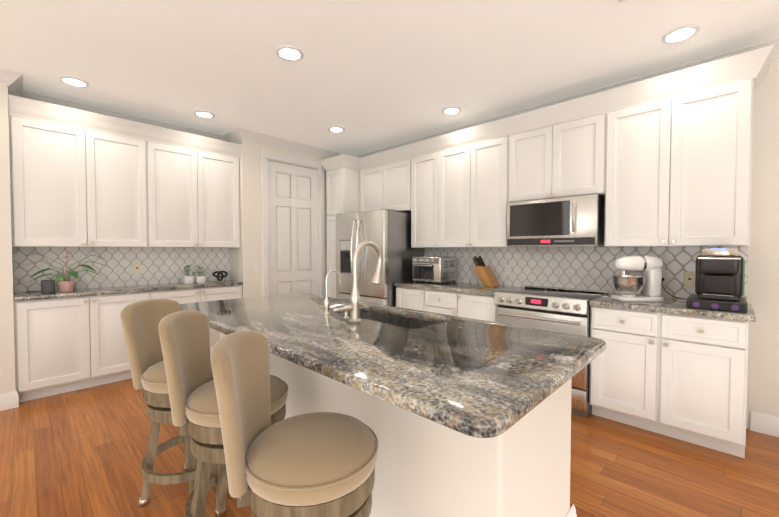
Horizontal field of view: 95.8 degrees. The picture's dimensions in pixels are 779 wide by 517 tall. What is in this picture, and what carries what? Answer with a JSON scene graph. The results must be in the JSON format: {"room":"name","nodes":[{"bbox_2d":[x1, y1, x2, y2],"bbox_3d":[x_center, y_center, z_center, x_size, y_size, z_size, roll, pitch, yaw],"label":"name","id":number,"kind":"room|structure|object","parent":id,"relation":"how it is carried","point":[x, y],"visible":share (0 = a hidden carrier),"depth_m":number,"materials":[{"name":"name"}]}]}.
{"room":"kitchen","nodes":[
{"label":"kitchen","id":0,"kind":"room"},
{"bbox_2d":[0,84,326,393],"bbox_3d":[-3.731,-0.129,2.733,0.700,2.730,8.500,1,2,44],"label":"wall","id":1,"kind":"structure","parent":0,"point":[245,255],"depth_m":4.26,"materials":[{"name":"white paint"}]},
{"bbox_2d":[0,390,18,410],"bbox_3d":[-4.758,1.207,1.197,0.036,0.135,4.816,1,2,44],"label":"baseboard","id":2,"kind":"structure","parent":1,"relation":"attached to","point":[9,400],"depth_m":2.88,"materials":[{"name":"white wood"}]},
{"bbox_2d":[0,68,27,93],"bbox_3d":[-4.700,-1.405,1.126,0.088,0.097,4.888,1,2,44],"label":"crown molding","id":3,"kind":"structure","parent":1,"relation":"attached to","point":[12,81],"depth_m":2.85,"materials":[{"name":"white wood"}]},
{"bbox_2d":[8,90,27,98],"bbox_3d":[-3.186,-1.452,3.000,0.330,0.097,0.088,1,2,44],"label":"crown molding","id":4,"kind":"structure","parent":1,"relation":"attached to","point":[11,92],"depth_m":3.11,"materials":[{"name":"white wood"}]},
{"bbox_2d":[13,247,229,292],"bbox_3d":[-2.735,0.098,3.869,0.008,0.460,1.910,1,2,44],"label":"backsplash","id":5,"kind":"structure","parent":1,"relation":"attached to","point":[163,265],"depth_m":3.71,"materials":[{"name":"tile"}]},
{"bbox_2d":[133,263,140,272],"bbox_3d":[-2.753,0.103,3.838,0.007,0.116,0.070,1,2,44],"label":"electrical outlet plate","id":6,"kind":"object","parent":5,"relation":"attached to","point":[136,267],"visible":1,"depth_m":3.84,"materials":[{"name":"beige plastic"}]},
{"bbox_2d":[8,94,241,247],"bbox_3d":[-2.586,-0.736,3.704,0.418,1.235,1.908,1,2,44],"label":"upper cabinet","id":7,"kind":"object","parent":1,"relation":"attached to","point":[80,178],"visible":1,"depth_m":3.40,"materials":[{"name":"white wood"}]},
{"bbox_2d":[28,91,223,140],"bbox_3d":[-2.706,-1.472,3.802,0.088,0.097,1.910,1,2,44],"label":"crown molding","id":8,"kind":"structure","parent":1,"relation":"attached to","point":[34,96],"depth_m":3.65,"materials":[{"name":"white wood"}]},
{"bbox_2d":[224,131,239,142],"bbox_3d":[-1.922,-1.484,4.312,0.330,0.097,0.088,1,2,44],"label":"crown molding","id":9,"kind":"structure","parent":1,"relation":"attached to","point":[227,137],"depth_m":4.35,"materials":[{"name":"white wood"}]},
{"bbox_2d":[253,262,258,270],"bbox_3d":[-1.658,0.100,4.380,0.009,0.120,0.070,1,2,44],"label":"switch plate","id":10,"kind":"object","parent":1,"relation":"attached to","point":[255,266],"visible":1,"depth_m":4.38,"materials":[{"name":"white plastic"}]},
{"bbox_2d":[232,128,341,157],"bbox_3d":[-1.185,-1.496,4.775,0.088,0.097,1.778,1,2,44],"label":"crown molding","id":11,"kind":"structure","parent":1,"relation":"attached to","point":[244,134],"depth_m":4.55,"materials":[{"name":"white wood"}]},
{"bbox_2d":[260,149,325,295],"bbox_3d":[-1.306,-0.097,4.806,0.160,2.562,0.974,1,2,44],"label":"door frame","id":12,"kind":"structure","parent":1,"relation":"attached to","point":[266,156],"depth_m":4.61,"materials":[{"name":"white wood"}]},
{"bbox_2d":[269,161,317,294],"bbox_3d":[-1.308,-0.043,4.803,0.040,2.439,0.768,1,2,44],"label":"pantry door","id":13,"kind":"structure","parent":1,"relation":"in","point":[293,228],"depth_m":4.77,"materials":[{"name":"white wood"}]},
{"bbox_2d":[0,378,778,516],"bbox_3d":[-0.417,1.375,-0.421,9.900,0.120,8.900,1,2,44],"label":"floor","id":14,"kind":"structure","parent":0,"point":[80,453],"depth_m":2.10,"materials":[{"name":"brown wood"}]},
{"bbox_2d":[14,285,241,401],"bbox_3d":[-2.582,0.774,3.738,0.429,0.874,1.908,1,2,44],"label":"base cabinet","id":15,"kind":"object","parent":14,"relation":"on","point":[63,345],"visible":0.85,"depth_m":3.21,"materials":[{"name":"white wood"}]},
{"bbox_2d":[14,280,242,301],"bbox_3d":[-2.583,0.316,3.728,0.408,0.040,1.907,1,2,44],"label":"countertop","id":16,"kind":"structure","parent":15,"relation":"on","point":[27,296],"depth_m":3.45,"materials":[{"name":"stone"}]},
{"bbox_2d":[27,280,54,292],"bbox_3d":[-3.189,0.251,3.220,0.204,0.113,0.182,1,2,44],"label":"smart speaker","id":17,"kind":"object","parent":16,"relation":"on","point":[47,286],"visible":1,"depth_m":3.18},
{"bbox_2d":[21,250,108,291],"bbox_3d":[-2.947,0.112,3.237,0.333,0.392,0.660,1,2,44],"label":"plant","id":18,"kind":"object","parent":16,"relation":"on","point":[68,284],"visible":1,"depth_m":3.25,"materials":[{"name":"green plant"}]},
{"bbox_2d":[183,265,208,283],"bbox_3d":[-2.251,0.180,4.063,0.257,0.214,0.324,1,2,44],"label":"planters","id":19,"kind":"object","parent":16,"relation":"on","point":[188,279],"visible":1,"depth_m":4.04,"materials":[{"name":"white ceramic"}]},
{"bbox_2d":[213,271,227,280],"bbox_3d":[-2.052,0.213,4.269,0.072,0.126,0.166,1,2,44],"label":"knot sculpture","id":20,"kind":"object","parent":16,"relation":"on","point":[218,277],"visible":1,"depth_m":4.25,"materials":[{"name":"black metal"}]},
{"bbox_2d":[120,299,216,512],"bbox_3d":[-1.128,0.743,1.913,0.523,1.025,0.503,1,2,44],"label":"bar stool","id":21,"kind":"object","parent":14,"relation":"on","point":[140,320],"visible":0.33,"depth_m":1.80,"materials":[{"name":"fabric"}]},
{"bbox_2d":[158,310,287,516],"bbox_3d":[-0.721,0.751,1.579,0.519,1.025,0.524,1,2,44],"label":"bar stool","id":22,"kind":"object","parent":14,"relation":"on","point":[184,336],"visible":0.56,"depth_m":1.46,"materials":[{"name":"fabric"}]},
{"bbox_2d":[210,330,377,516],"bbox_3d":[-0.296,0.762,1.157,0.521,1.025,0.521,1,2,44],"label":"bar stool","id":23,"kind":"object","parent":14,"relation":"on","point":[318,464],"visible":1,"depth_m":1.04,"materials":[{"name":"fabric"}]},
{"bbox_2d":[323,154,358,297],"bbox_3d":[-0.543,-0.104,5.119,0.384,2.560,0.639,1,2,44],"label":"tall cabinet","id":24,"kind":"object","parent":14,"relation":"on","point":[342,173],"depth_m":4.88,"materials":[{"name":"white wood"}]},
{"bbox_2d":[336,209,423,306],"bbox_3d":[-0.159,0.302,4.588,0.906,1.775,0.828,1,2,44],"label":"refrigerator","id":25,"kind":"object","parent":14,"relation":"on","point":[387,232],"visible":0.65,"depth_m":4.25,"materials":[{"name":"silver metal"}]},
{"bbox_2d":[219,332,576,516],"bbox_3d":[-0.216,0.813,2.154,2.312,0.874,0.780,1,2,44],"label":"kitchen island","id":26,"kind":"object","parent":14,"relation":"on","point":[424,467],"visible":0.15,"depth_m":1.34,"materials":[{"name":"white paint"}]},
{"bbox_2d":[180,292,605,437],"bbox_3d":[-0.301,0.359,2.003,2.470,0.040,1.070,1,2,44],"label":"island countertop","id":27,"kind":"structure","parent":26,"relation":"on","point":[476,378],"depth_m":1.32,"materials":[{"name":"stone"}]},
{"bbox_2d":[319,270,340,314],"bbox_3d":[-0.358,0.202,2.135,0.044,0.266,0.162,1,2,44],"label":"filter faucet","id":28,"kind":"object","parent":27,"relation":"on","point":[326,305],"visible":1,"depth_m":2.11,"materials":[{"name":"silver metal"}]},
{"bbox_2d":[343,305,349,318],"bbox_3d":[-0.232,0.302,2.009,0.038,0.072,0.075,1,2,44],"label":"soap dispenser","id":29,"kind":"object","parent":27,"relation":"on","point":[346,316],"visible":0.65,"depth_m":1.99,"materials":[{"name":"silver metal"}]},
{"bbox_2d":[332,241,381,321],"bbox_3d":[-0.169,0.121,1.933,0.066,0.437,0.352,1,2,44],"label":"faucet","id":30,"kind":"object","parent":27,"relation":"on","point":[353,307],"visible":1,"depth_m":1.90,"materials":[{"name":"silver metal"}]},
{"bbox_2d":[348,311,438,328],"bbox_3d":[-0.004,0.490,2.099,0.730,0.222,0.375,1,2,44],"label":"island sink","id":31,"kind":"object","parent":27,"relation":"in","point":[412,323],"visible":0.02,"depth_m":2.31,"materials":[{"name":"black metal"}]},
{"bbox_2d":[396,287,423,310],"bbox_3d":[0.436,0.762,4.210,0.426,0.874,0.619,1,2,44],"label":"base cabinet","id":32,"kind":"object","parent":14,"relation":"on","point":[408,298],"depth_m":3.98,"materials":[{"name":"white wood"}]},
{"bbox_2d":[394,281,521,295],"bbox_3d":[0.732,0.312,3.896,1.282,0.040,0.630,1,2,44],"label":"countertop","id":33,"kind":"structure","parent":32,"relation":"on","point":[469,288],"depth_m":3.73,"materials":[{"name":"stone"}]},
{"bbox_2d":[413,256,456,283],"bbox_3d":[0.527,0.131,4.195,0.416,0.305,0.376,1,2,44],"label":"toaster oven","id":34,"kind":"object","parent":33,"relation":"on","point":[438,269],"visible":1,"depth_m":4.06,"materials":[{"name":"silver metal"}]},
{"bbox_2d":[473,256,499,286],"bbox_3d":[1.031,0.134,3.796,0.249,0.320,0.200,1,2,44],"label":"knife block","id":35,"kind":"object","parent":33,"relation":"on","point":[485,274],"visible":1,"depth_m":3.74,"materials":[{"name":"brown wood"}]},
{"bbox_2d":[420,289,496,321],"bbox_3d":[0.896,0.773,3.768,0.849,0.874,0.619,1,2,44],"label":"base cabinet","id":36,"kind":"object","parent":14,"relation":"on","point":[474,306],"depth_m":3.51,"materials":[{"name":"white wood"}]},
{"bbox_2d":[494,285,608,417],"bbox_3d":[1.441,0.758,3.167,0.755,0.935,0.723,1,2,44],"label":"range","id":37,"kind":"object","parent":14,"relation":"on","point":[563,310],"visible":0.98,"depth_m":2.88,"materials":[{"name":"silver metal"}]},
{"bbox_2d":[589,306,748,457],"bbox_3d":[2.064,0.801,2.644,0.855,0.874,0.619,1,2,44],"label":"base cabinet","id":38,"kind":"object","parent":14,"relation":"on","point":[681,377],"depth_m":2.37,"materials":[{"name":"white wood"}]},
{"bbox_2d":[589,293,755,321],"bbox_3d":[2.064,0.344,2.613,0.888,0.040,0.630,1,2,44],"label":"countertop","id":39,"kind":"structure","parent":38,"relation":"on","point":[673,306],"depth_m":2.41,"materials":[{"name":"stone"}]},
{"bbox_2d":[611,255,663,301],"bbox_3d":[1.904,0.148,2.705,0.322,0.346,0.312,1,2,44],"label":"stand mixer","id":40,"kind":"object","parent":39,"relation":"on","point":[630,287],"visible":1,"depth_m":2.65,"materials":[{"name":"white metal"}]},
{"bbox_2d":[687,294,747,312],"bbox_3d":[2.206,0.298,2.375,0.285,0.062,0.395,1,2,44],"label":"pod drawer","id":41,"kind":"object","parent":39,"relation":"on","point":[694,301],"visible":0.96,"depth_m":2.24,"materials":[{"name":"black plastic"}]},
{"bbox_2d":[695,248,744,300],"bbox_3d":[2.223,0.099,2.373,0.244,0.335,0.327,1,2,44],"label":"coffee maker","id":42,"kind":"object","parent":41,"relation":"on","point":[719,273],"visible":1,"depth_m":2.28,"materials":[{"name":"black plastic"}]},
{"bbox_2d":[0,0,778,156],"bbox_3d":[-0.417,-1.474,-0.492,9.900,0.120,8.900,1,2,44],"label":"ceiling","id":43,"kind":"structure","parent":0,"point":[368,76],"depth_m":2.57,"materials":[{"name":"white paint"}]},
{"bbox_2d":[58,76,89,87],"bbox_3d":[-2.668,-1.494,2.981,0.196,0.012,0.196,1,2,44],"label":"recessed light","id":44,"kind":"object","parent":43,"relation":"in","point":[74,81],"visible":1,"depth_m":2.98,"materials":[{"name":"white"}]},
{"bbox_2d":[194,110,214,117],"bbox_3d":[-1.947,-1.512,3.701,0.196,0.012,0.196,1,2,44],"label":"recessed light","id":45,"kind":"object","parent":43,"relation":"in","point":[202,114],"visible":0.98,"depth_m":3.70,"materials":[{"name":"white"}]},
{"bbox_2d":[276,45,303,60],"bbox_3d":[-0.723,-1.484,2.551,0.196,0.012,0.196,1,2,44],"label":"recessed light","id":46,"kind":"object","parent":43,"relation":"in","point":[288,53],"visible":0.98,"depth_m":2.54,"materials":[{"name":"white"}]},
{"bbox_2d":[328,126,344,132],"bbox_3d":[-0.626,-1.524,4.165,0.196,0.012,0.196,1,2,44],"label":"recessed light","id":47,"kind":"object","parent":43,"relation":"in","point":[335,129],"visible":1,"depth_m":4.16,"materials":[{"name":"white"}]},
{"bbox_2d":[442,106,460,114],"bbox_3d":[0.637,-1.510,3.602,0.196,0.012,0.196,1,2,44],"label":"recessed light","id":48,"kind":"object","parent":43,"relation":"in","point":[453,110],"visible":1,"depth_m":3.60,"materials":[{"name":"white"}]},
{"bbox_2d":[661,24,699,43],"bbox_3d":[1.920,-1.478,2.325,0.196,0.012,0.196,1,2,44],"label":"recessed light","id":49,"kind":"object","parent":43,"relation":"in","point":[681,34],"visible":1,"depth_m":2.31,"materials":[{"name":"white"}]},
{"bbox_2d":[424,57,778,428],"bbox_3d":[2.528,-0.129,2.745,9.700,2.730,0.200,1,2,44],"label":"wall","id":50,"kind":"structure","parent":0,"point":[763,332],"depth_m":2.49,"materials":[{"name":"white paint"}]},
{"bbox_2d":[359,145,410,212],"bbox_3d":[0.036,-0.990,4.740,0.944,0.770,0.349,1,2,44],"label":"upper cabinet","id":51,"kind":"object","parent":50,"relation":"attached to","point":[384,178],"depth_m":4.57,"materials":[{"name":"white wood"}]},
{"bbox_2d":[411,137,434,247],"bbox_3d":[0.527,-0.748,4.273,0.417,1.230,0.349,1,2,44],"label":"upper cabinet","id":52,"kind":"object","parent":50,"relation":"attached to","point":[423,152],"depth_m":4.15,"materials":[{"name":"white wood"}]},
{"bbox_2d":[435,117,510,247],"bbox_3d":[0.975,-0.737,3.841,0.827,1.230,0.349,1,2,44],"label":"upper cabinet","id":53,"kind":"object","parent":50,"relation":"attached to","point":[471,164],"depth_m":3.69,"materials":[{"name":"white wood"}]},
{"bbox_2d":[507,93,606,202],"bbox_3d":[1.571,-0.940,3.263,0.824,0.796,0.349,1,2,44],"label":"upper cabinet","id":54,"kind":"object","parent":50,"relation":"attached to","point":[556,151],"depth_m":3.09,"materials":[{"name":"white wood"}]},
{"bbox_2d":[507,194,604,246],"bbox_3d":[1.524,-0.321,3.248,0.774,0.431,0.456,1,2,44],"label":"over-the-range microwave","id":55,"kind":"object","parent":54,"relation":"attached to","point":[574,221],"visible":1,"depth_m":3.06,"materials":[{"name":"silver metal"}]},
{"bbox_2d":[356,38,778,157],"bbox_3d":[2.680,-1.436,2.366,9.000,0.097,0.088,1,2,44],"label":"crown molding","id":56,"kind":"structure","parent":50,"relation":"attached to","point":[775,42],"depth_m":3.02,"materials":[{"name":"white wood"}]},
{"bbox_2d":[428,246,747,300],"bbox_3d":[1.544,0.106,3.554,2.908,0.460,0.008,1,2,44],"label":"backsplash","id":57,"kind":"structure","parent":50,"relation":"attached to","point":[591,268],"depth_m":3.35,"materials":[{"name":"tile"}]},
{"bbox_2d":[505,265,510,275],"bbox_3d":[1.276,0.124,3.802,0.070,0.116,0.008,1,2,44],"label":"electrical outlet plate","id":58,"kind":"object","parent":57,"relation":"attached to","point":[507,269],"visible":1,"depth_m":3.79,"materials":[{"name":"white plastic"}]},
{"bbox_2d":[661,269,686,299],"bbox_3d":[2.240,0.205,2.752,0.258,0.225,0.184,1,2,44],"label":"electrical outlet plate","id":59,"kind":"object","parent":57,"relation":"attached to","point":[664,276],"visible":0.65,"depth_m":2.86,"materials":[{"name":"white plastic"}]},
{"bbox_2d":[684,271,694,286],"bbox_3d":[2.356,0.160,2.762,0.070,0.116,0.007,1,2,44],"label":"electrical outlet plate","id":60,"kind":"object","parent":57,"relation":"attached to","point":[689,278],"visible":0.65,"depth_m":2.76,"materials":[{"name":"beige plastic"}]},
{"bbox_2d":[603,49,758,246],"bbox_3d":[2.168,-0.709,2.693,0.834,1.230,0.349,1,2,44],"label":"upper cabinet","id":61,"kind":"object","parent":50,"relation":"attached to","point":[665,160],"depth_m":2.52,"materials":[{"name":"white wood"}]},
{"bbox_2d":[750,411,778,436],"bbox_3d":[4.279,1.213,0.942,4.630,0.135,0.016,1,2,44],"label":"baseboard","id":62,"kind":"structure","parent":50,"relation":"attached to","point":[764,424],"depth_m":2.49,"materials":[{"name":"white wood"}]}
]}

